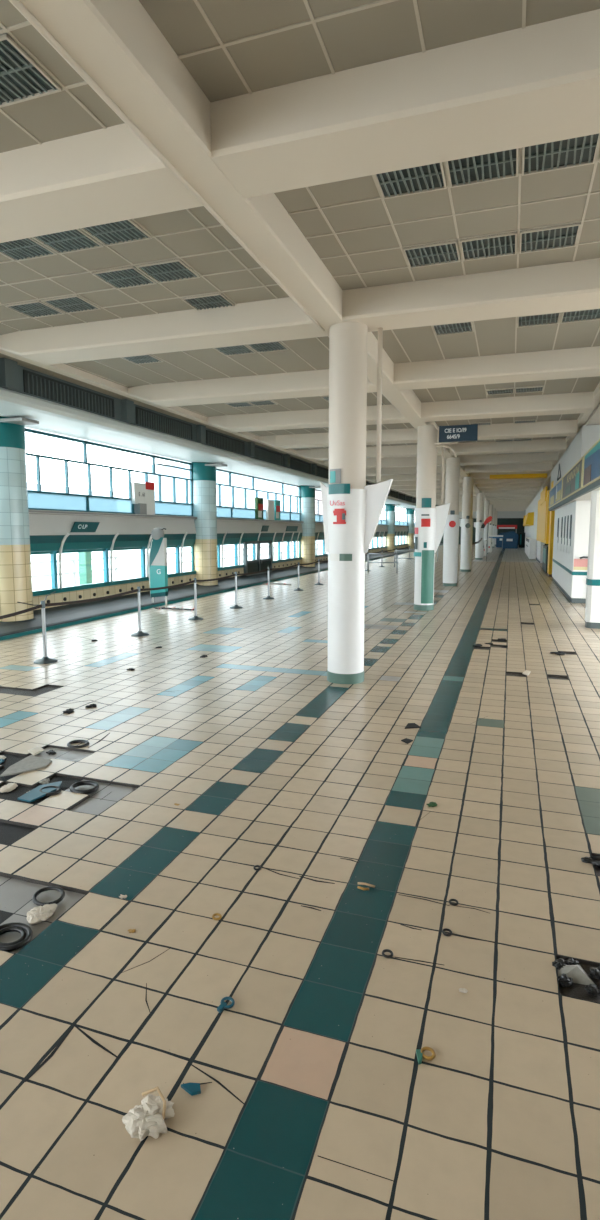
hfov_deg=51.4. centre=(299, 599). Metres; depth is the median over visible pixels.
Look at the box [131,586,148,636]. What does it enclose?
barrier post
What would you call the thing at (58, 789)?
ring
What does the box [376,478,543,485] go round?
ceiling beam
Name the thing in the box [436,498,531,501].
ceiling beam
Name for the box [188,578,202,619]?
barrier post
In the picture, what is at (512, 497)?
ceiling beam
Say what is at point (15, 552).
tiled column
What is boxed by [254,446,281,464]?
air vent
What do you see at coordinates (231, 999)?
wire loop
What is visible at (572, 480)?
board
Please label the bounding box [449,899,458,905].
wire loop
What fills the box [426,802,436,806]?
clump
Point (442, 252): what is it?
recessed light
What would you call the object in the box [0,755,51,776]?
fragment
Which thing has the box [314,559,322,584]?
barrier post
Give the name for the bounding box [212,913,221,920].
wire loop
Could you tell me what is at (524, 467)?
ceiling beam
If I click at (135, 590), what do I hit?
belt
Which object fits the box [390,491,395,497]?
air vent
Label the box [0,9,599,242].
ceiling beam
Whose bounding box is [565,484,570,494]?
picture
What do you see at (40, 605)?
belt
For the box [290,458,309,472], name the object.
air vent
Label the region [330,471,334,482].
photo
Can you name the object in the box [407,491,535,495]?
ceiling beam
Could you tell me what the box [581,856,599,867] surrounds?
stone
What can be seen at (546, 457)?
ceiling beam
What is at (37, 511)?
trim
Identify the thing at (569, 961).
stone
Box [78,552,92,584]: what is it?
post
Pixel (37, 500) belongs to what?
window
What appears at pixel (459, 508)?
ceiling beam
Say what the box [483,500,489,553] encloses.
round column
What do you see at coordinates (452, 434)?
sign
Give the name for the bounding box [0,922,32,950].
ring
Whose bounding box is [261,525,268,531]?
sign
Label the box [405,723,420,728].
fragment
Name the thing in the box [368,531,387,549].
window
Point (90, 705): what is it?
clump
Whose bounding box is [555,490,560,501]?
picture
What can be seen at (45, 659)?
barrier post
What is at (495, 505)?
ceiling beam
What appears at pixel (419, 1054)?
fragment
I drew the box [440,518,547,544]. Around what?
wall
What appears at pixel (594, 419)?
trim
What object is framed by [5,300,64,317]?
recessed light
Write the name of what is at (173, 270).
recessed light
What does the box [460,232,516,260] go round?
recessed light
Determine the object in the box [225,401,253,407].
recessed light
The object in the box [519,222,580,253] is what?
recessed light
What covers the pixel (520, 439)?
recessed light
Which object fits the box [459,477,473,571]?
round column
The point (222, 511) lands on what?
window
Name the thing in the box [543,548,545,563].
grille
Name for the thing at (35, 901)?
ring
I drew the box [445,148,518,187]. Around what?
recessed light
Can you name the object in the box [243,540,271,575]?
door
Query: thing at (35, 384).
air vent
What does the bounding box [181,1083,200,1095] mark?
fragment
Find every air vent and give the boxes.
[23,369,114,417]
[136,407,191,439]
[206,430,244,454]
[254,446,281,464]
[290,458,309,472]
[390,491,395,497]
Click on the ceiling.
(230, 48)
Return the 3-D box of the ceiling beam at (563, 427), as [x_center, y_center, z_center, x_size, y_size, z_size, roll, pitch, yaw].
[3.407,-5.271,20.064,10.070,0.370,0.680,2,7,18]
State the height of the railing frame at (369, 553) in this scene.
1.030 m
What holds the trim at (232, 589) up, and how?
on the floor
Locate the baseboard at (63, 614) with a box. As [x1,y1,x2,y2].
[0,543,442,636]
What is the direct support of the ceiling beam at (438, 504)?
attached to the ceiling
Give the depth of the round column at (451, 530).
24.69 m
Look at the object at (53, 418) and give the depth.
16.93 m
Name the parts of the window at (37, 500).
pane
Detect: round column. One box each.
[320,322,392,683]
[414,425,449,610]
[443,458,459,585]
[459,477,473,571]
[474,493,484,559]
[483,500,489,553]
[489,505,492,534]
[492,508,495,546]
[495,511,497,544]
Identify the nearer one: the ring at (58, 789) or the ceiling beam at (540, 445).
the ring at (58, 789)
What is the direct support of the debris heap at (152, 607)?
on the floor
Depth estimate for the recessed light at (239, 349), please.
11.07 m
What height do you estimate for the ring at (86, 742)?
0.049 m
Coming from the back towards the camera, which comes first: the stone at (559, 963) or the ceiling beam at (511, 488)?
the ceiling beam at (511, 488)
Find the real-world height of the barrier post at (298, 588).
1.040 m
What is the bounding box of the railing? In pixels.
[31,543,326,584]
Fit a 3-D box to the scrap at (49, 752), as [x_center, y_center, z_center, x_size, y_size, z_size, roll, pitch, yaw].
[-2.512,1.532,6.308,0.104,0.038,0.090,2,7,18]
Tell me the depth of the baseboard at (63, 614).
18.15 m
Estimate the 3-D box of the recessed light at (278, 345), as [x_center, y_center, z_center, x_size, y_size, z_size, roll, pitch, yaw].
[-0.564,-4.416,10.866,0.600,0.030,0.530,2,7,18]
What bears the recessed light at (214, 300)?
in the ceiling
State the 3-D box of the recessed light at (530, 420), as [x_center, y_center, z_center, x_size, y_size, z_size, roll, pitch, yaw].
[6.637,-5.256,18.399,0.600,0.030,0.530,2,7,18]
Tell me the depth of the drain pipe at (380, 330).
8.89 m
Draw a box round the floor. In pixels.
[0,544,599,1219]
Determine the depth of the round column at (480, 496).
47.41 m
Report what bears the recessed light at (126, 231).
in the ceiling
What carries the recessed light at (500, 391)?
in the ceiling
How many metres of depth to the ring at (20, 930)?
3.46 m
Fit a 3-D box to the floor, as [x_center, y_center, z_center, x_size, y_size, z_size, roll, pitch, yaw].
[13.463,-2.986,46.895,19.200,0.023,110.100,2,7,18]
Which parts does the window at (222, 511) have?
pane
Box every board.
[266,500,274,519]
[548,478,561,507]
[561,456,582,500]
[582,439,599,488]
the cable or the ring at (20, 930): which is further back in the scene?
the cable
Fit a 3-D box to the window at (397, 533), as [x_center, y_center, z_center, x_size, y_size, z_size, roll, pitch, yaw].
[10.365,-6.448,65.391,0.285,1.560,11.660,2,7,18]
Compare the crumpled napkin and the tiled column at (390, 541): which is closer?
the crumpled napkin
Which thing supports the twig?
on the floor
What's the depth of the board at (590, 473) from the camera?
13.39 m
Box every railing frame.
[368,553,397,572]
[394,550,414,566]
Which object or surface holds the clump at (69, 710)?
on the floor
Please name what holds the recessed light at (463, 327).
in the ceiling
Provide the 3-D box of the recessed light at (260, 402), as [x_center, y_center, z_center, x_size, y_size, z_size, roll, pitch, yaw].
[-0.934,-4.951,15.666,0.600,0.030,0.530,2,7,18]
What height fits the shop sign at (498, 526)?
3.000 m
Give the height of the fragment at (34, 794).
0.014 m
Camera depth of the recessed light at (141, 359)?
11.67 m
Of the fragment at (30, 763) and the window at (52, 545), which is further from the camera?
the window at (52, 545)
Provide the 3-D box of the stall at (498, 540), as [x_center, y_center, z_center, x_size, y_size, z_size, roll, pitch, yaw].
[26.929,-7.990,82.677,1.772,1.990,3.050,2,7,18]
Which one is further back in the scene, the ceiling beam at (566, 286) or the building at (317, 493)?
the building at (317, 493)
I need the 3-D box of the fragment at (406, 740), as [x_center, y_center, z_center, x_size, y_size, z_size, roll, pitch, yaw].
[1.131,1.492,6.604,0.116,0.010,0.103,-6,9,-45]
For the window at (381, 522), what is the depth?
57.62 m
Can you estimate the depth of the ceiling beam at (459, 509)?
85.11 m
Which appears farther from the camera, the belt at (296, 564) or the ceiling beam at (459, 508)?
the ceiling beam at (459, 508)
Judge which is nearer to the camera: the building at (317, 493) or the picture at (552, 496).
the picture at (552, 496)
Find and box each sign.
[71,522,99,531]
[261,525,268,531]
[286,526,297,530]
[434,424,477,443]
[497,525,516,534]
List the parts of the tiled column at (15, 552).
capital plate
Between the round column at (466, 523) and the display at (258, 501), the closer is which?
the display at (258, 501)
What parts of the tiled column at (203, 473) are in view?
capital plate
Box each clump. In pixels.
[62,708,74,713]
[86,704,96,707]
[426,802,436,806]
[550,651,564,654]
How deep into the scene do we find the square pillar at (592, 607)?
14.09 m
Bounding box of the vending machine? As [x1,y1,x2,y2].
[542,545,547,573]
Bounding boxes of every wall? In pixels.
[33,544,414,609]
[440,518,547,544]
[459,510,525,517]
[524,486,545,562]
[550,425,599,489]
[552,487,599,510]
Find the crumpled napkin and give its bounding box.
[122,1094,174,1140]
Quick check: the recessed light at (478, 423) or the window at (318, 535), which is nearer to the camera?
the recessed light at (478, 423)
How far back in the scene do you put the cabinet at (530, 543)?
48.55 m
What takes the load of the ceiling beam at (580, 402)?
attached to the ceiling
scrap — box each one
[0,783,17,792]
[39,778,49,783]
[46,750,55,754]
[459,988,467,992]
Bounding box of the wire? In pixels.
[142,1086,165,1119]
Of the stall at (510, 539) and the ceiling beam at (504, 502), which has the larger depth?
the stall at (510, 539)
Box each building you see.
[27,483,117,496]
[142,463,295,511]
[296,487,322,514]
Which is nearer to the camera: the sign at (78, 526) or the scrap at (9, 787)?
the scrap at (9, 787)
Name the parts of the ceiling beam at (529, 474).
yellow casing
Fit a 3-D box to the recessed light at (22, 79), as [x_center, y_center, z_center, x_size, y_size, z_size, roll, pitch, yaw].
[-2.096,-3.692,4.373,0.600,0.030,0.530,2,7,18]
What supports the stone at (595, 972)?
on the floor
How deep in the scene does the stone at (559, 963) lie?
3.20 m
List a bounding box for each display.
[255,497,262,519]
[275,500,279,519]
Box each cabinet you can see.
[519,532,524,547]
[525,538,536,558]
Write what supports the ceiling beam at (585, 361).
attached to the ceiling
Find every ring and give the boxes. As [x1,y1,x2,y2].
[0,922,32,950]
[0,926,25,945]
[32,886,64,905]
[39,786,60,796]
[67,740,88,747]
[70,781,98,793]
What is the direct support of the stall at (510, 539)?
on the floor
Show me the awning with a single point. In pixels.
(528, 520)
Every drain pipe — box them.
[376,328,382,480]
[441,442,444,502]
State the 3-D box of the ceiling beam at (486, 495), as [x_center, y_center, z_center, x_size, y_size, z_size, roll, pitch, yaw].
[14.593,-8.959,53.129,10.070,0.370,0.680,2,7,18]
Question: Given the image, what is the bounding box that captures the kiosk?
[148,528,167,606]
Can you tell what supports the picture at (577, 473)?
attached to the board at (572, 480)
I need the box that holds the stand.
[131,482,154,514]
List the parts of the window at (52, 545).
post, post, awning panel, awning panel, post, post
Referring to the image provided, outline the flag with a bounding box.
[481,516,491,560]
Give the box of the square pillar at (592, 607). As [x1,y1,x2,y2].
[585,490,599,628]
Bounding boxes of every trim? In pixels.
[0,350,599,509]
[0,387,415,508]
[0,545,440,640]
[29,510,414,526]
[526,403,599,508]
[549,479,599,510]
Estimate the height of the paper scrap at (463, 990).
0.016 m
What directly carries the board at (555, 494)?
attached to the wall at (587, 496)
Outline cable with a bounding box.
[17,591,55,605]
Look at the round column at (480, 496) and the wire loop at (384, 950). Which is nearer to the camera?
the wire loop at (384, 950)
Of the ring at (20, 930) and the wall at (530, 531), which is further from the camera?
the wall at (530, 531)
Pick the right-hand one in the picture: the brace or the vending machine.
the vending machine
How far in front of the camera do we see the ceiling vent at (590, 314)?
9.31 m
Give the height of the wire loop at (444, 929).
0.020 m
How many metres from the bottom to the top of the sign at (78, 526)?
0.280 m
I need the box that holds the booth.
[552,500,590,602]
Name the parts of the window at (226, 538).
post, post, post, awning panel, awning panel, post, post, post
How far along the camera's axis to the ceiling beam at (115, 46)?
4.48 m
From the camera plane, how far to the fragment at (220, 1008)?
2.91 m
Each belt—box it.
[0,604,41,618]
[45,589,137,605]
[141,580,194,590]
[197,574,235,581]
[237,569,267,574]
[270,564,298,569]
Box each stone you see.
[552,958,565,969]
[557,973,573,986]
[564,959,579,965]
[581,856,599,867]
[584,984,599,995]
[589,966,599,979]
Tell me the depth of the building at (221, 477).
142.90 m
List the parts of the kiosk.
panel, panel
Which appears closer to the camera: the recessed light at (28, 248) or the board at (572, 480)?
the recessed light at (28, 248)
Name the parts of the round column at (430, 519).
skirting, green panel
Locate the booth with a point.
(572, 520)
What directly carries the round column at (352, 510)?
on the floor
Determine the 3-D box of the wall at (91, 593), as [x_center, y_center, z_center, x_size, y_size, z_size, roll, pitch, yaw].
[4.732,-3.428,49.322,0.380,0.920,109.000,2,7,18]
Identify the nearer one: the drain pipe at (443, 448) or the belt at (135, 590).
the belt at (135, 590)
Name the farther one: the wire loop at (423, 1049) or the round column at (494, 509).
the round column at (494, 509)
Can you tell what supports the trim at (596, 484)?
attached to the wall at (587, 496)
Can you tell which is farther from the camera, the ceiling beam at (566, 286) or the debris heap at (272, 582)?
the debris heap at (272, 582)
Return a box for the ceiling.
[0,0,599,505]
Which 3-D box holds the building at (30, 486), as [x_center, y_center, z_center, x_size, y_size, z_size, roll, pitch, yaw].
[-50.275,-15.862,118.029,16.400,10.500,30.400,2,7,18]
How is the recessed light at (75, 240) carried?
in the ceiling
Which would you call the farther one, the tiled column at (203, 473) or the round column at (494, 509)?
the round column at (494, 509)
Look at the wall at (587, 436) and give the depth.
19.13 m
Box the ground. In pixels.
[31,536,414,590]
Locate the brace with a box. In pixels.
[436,445,456,456]
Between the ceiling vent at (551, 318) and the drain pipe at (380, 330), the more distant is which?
the ceiling vent at (551, 318)
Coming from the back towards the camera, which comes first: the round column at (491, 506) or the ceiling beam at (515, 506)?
the ceiling beam at (515, 506)
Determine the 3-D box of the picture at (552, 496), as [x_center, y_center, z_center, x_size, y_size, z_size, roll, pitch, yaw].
[10.602,-4.183,26.233,0.011,0.340,2.400,2,7,18]
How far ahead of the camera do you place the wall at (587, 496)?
17.69 m
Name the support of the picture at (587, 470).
attached to the board at (590, 473)
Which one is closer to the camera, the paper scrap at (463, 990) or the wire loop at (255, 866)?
the paper scrap at (463, 990)
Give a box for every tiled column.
[0,417,38,621]
[192,462,226,585]
[298,485,320,566]
[384,504,397,551]
[405,508,414,548]
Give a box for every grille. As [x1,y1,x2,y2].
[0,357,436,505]
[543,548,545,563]
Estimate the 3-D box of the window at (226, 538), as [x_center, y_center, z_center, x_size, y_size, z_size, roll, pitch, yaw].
[-1.777,-2.445,29.500,0.285,1.560,11.660,2,7,18]
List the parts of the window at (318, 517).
pane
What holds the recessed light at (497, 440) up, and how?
in the ceiling
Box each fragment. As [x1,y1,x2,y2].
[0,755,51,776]
[17,781,61,801]
[28,746,43,755]
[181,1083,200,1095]
[217,1001,226,1012]
[401,738,412,743]
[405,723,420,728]
[416,1049,422,1064]
[522,670,530,675]
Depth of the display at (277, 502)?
31.00 m
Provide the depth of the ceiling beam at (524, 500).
63.33 m
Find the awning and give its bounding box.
[523,512,533,525]
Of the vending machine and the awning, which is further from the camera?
the awning
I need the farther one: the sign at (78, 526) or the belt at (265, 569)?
the belt at (265, 569)
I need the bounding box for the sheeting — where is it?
[558,965,594,984]
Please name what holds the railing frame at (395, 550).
on the floor
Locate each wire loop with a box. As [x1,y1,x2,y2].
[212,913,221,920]
[220,996,234,1008]
[253,865,260,870]
[382,949,392,957]
[421,1047,435,1059]
[442,928,451,935]
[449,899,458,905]
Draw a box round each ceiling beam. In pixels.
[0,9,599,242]
[0,258,599,364]
[9,0,490,504]
[127,346,599,406]
[206,392,593,431]
[259,420,576,448]
[296,438,565,460]
[323,452,557,468]
[366,463,551,475]
[366,471,547,481]
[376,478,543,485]
[390,483,540,489]
[399,487,538,492]
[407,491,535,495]
[436,494,534,497]
[436,496,532,499]
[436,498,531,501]
[436,500,529,502]
[436,502,528,504]
[438,504,527,505]
[459,505,526,506]
[459,506,526,507]
[459,508,525,508]
[459,509,522,509]
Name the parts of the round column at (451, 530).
skirting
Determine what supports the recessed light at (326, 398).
in the ceiling
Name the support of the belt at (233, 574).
attached to the barrier post at (195, 617)
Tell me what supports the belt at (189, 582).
attached to the barrier post at (139, 633)
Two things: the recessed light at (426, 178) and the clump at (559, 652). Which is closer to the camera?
the recessed light at (426, 178)
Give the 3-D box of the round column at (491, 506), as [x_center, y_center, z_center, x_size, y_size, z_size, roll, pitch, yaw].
[21.352,-8.143,70.255,0.635,5.050,0.694,-5,8,-39]
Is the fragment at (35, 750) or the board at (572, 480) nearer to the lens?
the fragment at (35, 750)
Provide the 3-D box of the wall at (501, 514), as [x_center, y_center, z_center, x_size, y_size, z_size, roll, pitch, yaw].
[27.283,-13.129,95.015,13.800,1.370,0.500,2,7,18]
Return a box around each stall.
[496,532,505,547]
[503,531,518,548]
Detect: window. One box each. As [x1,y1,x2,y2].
[25,428,192,516]
[30,532,195,595]
[216,468,300,520]
[217,532,301,570]
[315,489,322,521]
[315,532,327,556]
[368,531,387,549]
[378,504,386,524]
[395,506,407,525]
[395,531,407,545]
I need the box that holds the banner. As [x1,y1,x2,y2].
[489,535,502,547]
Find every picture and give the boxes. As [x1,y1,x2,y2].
[550,495,553,505]
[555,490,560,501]
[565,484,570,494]
[575,472,578,489]
[584,465,590,484]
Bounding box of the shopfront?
[536,481,554,576]
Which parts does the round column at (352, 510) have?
skirting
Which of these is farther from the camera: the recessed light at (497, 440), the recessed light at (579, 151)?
the recessed light at (497, 440)
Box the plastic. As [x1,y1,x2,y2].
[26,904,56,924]
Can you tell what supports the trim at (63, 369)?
attached to the ceiling
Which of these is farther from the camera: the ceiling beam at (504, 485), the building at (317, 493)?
the building at (317, 493)
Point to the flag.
(489, 518)
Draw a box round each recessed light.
[0,33,61,107]
[0,238,56,261]
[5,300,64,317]
[31,229,102,253]
[41,295,100,313]
[80,219,151,246]
[92,266,156,289]
[120,354,163,364]
[135,259,199,283]
[181,293,234,310]
[213,345,255,355]
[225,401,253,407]
[246,341,288,352]
[248,400,277,405]
[320,396,328,400]
[374,162,446,198]
[403,240,460,267]
[432,321,473,335]
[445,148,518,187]
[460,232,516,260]
[470,422,490,425]
[486,387,513,394]
[495,439,512,441]
[514,419,535,423]
[514,438,531,440]
[515,385,543,393]
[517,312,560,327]
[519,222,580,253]
[522,133,599,175]
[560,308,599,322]
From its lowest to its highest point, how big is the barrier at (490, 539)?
1.450 m
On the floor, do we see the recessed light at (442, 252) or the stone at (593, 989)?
the stone at (593, 989)
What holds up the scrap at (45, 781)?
on the floor
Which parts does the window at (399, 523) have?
pane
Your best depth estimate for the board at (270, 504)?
29.94 m
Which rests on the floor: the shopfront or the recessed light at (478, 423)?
the shopfront
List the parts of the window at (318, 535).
awning panel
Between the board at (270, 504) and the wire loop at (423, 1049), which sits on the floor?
the wire loop at (423, 1049)
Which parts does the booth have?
skirting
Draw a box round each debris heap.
[152,607,193,610]
[262,582,291,584]
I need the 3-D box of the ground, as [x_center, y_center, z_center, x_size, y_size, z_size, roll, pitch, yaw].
[-40.673,-15.550,162.586,420.000,0.001,520.000,2,7,18]
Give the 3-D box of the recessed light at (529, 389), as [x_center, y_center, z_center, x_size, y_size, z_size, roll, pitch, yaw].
[5.216,-4.788,14.198,0.600,0.030,0.530,2,7,18]
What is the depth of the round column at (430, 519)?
17.17 m
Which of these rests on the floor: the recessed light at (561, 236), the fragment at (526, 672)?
the fragment at (526, 672)
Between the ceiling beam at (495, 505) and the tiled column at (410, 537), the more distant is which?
the ceiling beam at (495, 505)
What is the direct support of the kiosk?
on the floor
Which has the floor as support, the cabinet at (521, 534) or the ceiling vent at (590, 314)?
the cabinet at (521, 534)
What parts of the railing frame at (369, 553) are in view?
rail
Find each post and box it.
[34,601,57,663]
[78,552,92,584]
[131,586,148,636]
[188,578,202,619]
[230,572,242,608]
[263,567,273,598]
[294,562,302,590]
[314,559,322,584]
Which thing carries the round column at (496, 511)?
on the floor
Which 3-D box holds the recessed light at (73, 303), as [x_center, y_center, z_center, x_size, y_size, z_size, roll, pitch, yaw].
[-3.241,-4.191,8.845,0.600,0.030,0.530,2,7,18]
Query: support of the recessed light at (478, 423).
in the ceiling
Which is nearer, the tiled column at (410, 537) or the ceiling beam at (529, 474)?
the ceiling beam at (529, 474)
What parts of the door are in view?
panel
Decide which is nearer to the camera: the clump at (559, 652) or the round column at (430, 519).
the clump at (559, 652)
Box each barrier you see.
[483,540,487,555]
[488,538,491,551]
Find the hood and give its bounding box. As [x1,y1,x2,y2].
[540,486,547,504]
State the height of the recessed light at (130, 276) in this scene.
0.030 m
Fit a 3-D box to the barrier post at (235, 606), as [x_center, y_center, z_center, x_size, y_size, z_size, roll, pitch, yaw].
[-1.835,-0.288,17.924,0.380,1.040,0.380,2,7,18]
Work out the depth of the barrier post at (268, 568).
20.30 m
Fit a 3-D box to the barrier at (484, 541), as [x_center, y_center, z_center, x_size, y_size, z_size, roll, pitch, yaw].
[16.466,-4.671,55.818,0.520,1.350,3.420,2,7,18]
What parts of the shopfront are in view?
panel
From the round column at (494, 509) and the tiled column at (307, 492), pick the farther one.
the round column at (494, 509)
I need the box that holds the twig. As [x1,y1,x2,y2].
[358,882,374,887]
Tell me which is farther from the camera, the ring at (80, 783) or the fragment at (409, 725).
the fragment at (409, 725)
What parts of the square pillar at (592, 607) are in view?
skirting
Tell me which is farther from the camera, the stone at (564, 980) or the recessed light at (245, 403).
the recessed light at (245, 403)

